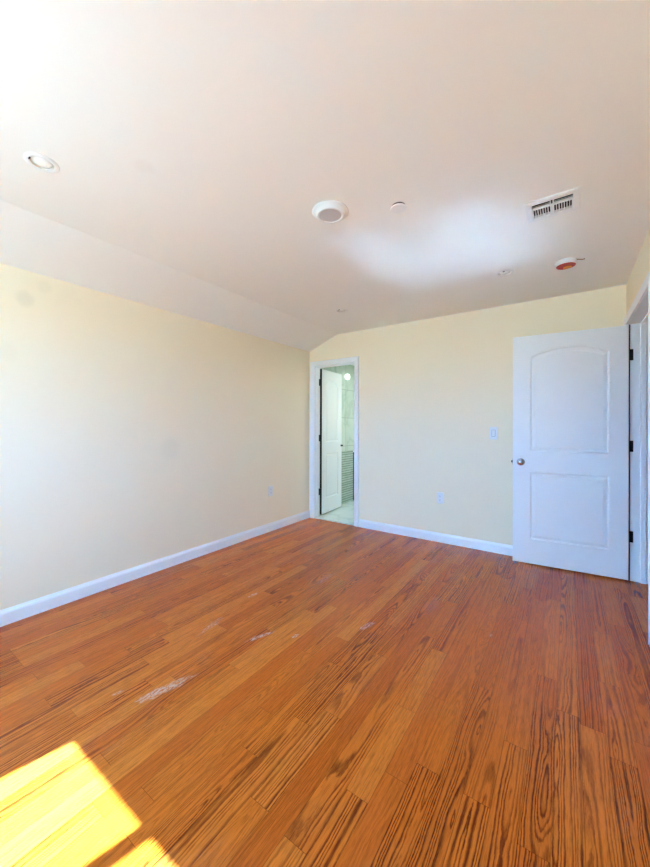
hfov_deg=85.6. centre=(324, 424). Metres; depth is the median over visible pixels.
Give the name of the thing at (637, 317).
door frame
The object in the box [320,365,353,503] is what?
wall
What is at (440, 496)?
electrical outlet
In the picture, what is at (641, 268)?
wall
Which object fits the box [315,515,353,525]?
threshold
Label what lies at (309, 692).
floor
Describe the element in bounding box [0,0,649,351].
ceiling
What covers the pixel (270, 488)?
electrical outlet
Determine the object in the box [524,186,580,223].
ceiling vent
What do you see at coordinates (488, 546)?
baseboard
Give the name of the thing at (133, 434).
wall
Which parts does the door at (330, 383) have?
square panel, arched panel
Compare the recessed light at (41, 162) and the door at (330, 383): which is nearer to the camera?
the recessed light at (41, 162)
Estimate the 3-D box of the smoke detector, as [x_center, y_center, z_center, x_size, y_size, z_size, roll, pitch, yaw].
[1.711,-1.139,2.480,0.134,0.036,0.158,0,0,-11]
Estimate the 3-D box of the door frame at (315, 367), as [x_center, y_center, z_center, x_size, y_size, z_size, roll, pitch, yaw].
[0.145,0.202,4.571,0.737,2.090,0.156,0,0,35]
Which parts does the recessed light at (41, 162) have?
bulb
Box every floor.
[0,518,649,866]
[320,500,353,520]
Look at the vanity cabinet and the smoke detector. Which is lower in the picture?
the vanity cabinet
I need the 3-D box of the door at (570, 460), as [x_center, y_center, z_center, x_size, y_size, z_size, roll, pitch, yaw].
[2.081,0.219,3.004,0.862,2.030,0.159,0,0,30]
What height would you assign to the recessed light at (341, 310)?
0.084 m
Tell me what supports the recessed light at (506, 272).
in the ceiling
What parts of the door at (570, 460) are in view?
knob, square panel, arched panel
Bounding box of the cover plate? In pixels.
[390,202,406,213]
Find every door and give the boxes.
[319,369,342,514]
[511,325,632,579]
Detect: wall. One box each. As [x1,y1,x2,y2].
[0,263,309,609]
[309,285,625,545]
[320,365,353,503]
[626,228,649,313]
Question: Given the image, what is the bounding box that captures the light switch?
[489,427,497,439]
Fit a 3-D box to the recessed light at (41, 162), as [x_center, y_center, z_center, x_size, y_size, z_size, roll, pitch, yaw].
[-1.260,-1.199,1.564,0.129,0.084,0.129,0,0,35]
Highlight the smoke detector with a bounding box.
[555,257,584,269]
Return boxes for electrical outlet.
[268,485,272,495]
[437,492,443,503]
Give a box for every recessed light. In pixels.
[23,152,59,173]
[312,200,348,223]
[335,308,347,312]
[495,269,513,276]
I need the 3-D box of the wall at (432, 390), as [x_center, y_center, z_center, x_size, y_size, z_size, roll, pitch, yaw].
[1.167,0.046,3.865,3.506,2.445,0.120,0,0,35]
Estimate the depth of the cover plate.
1.85 m
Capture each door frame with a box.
[310,356,358,526]
[624,272,649,644]
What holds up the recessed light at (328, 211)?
in the ceiling
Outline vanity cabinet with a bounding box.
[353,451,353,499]
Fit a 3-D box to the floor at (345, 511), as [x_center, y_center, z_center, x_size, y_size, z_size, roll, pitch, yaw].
[1.087,1.287,5.027,1.930,0.086,1.728,0,0,35]
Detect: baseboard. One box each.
[0,510,309,626]
[358,519,512,555]
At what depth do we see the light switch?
3.44 m
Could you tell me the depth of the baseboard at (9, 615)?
2.77 m

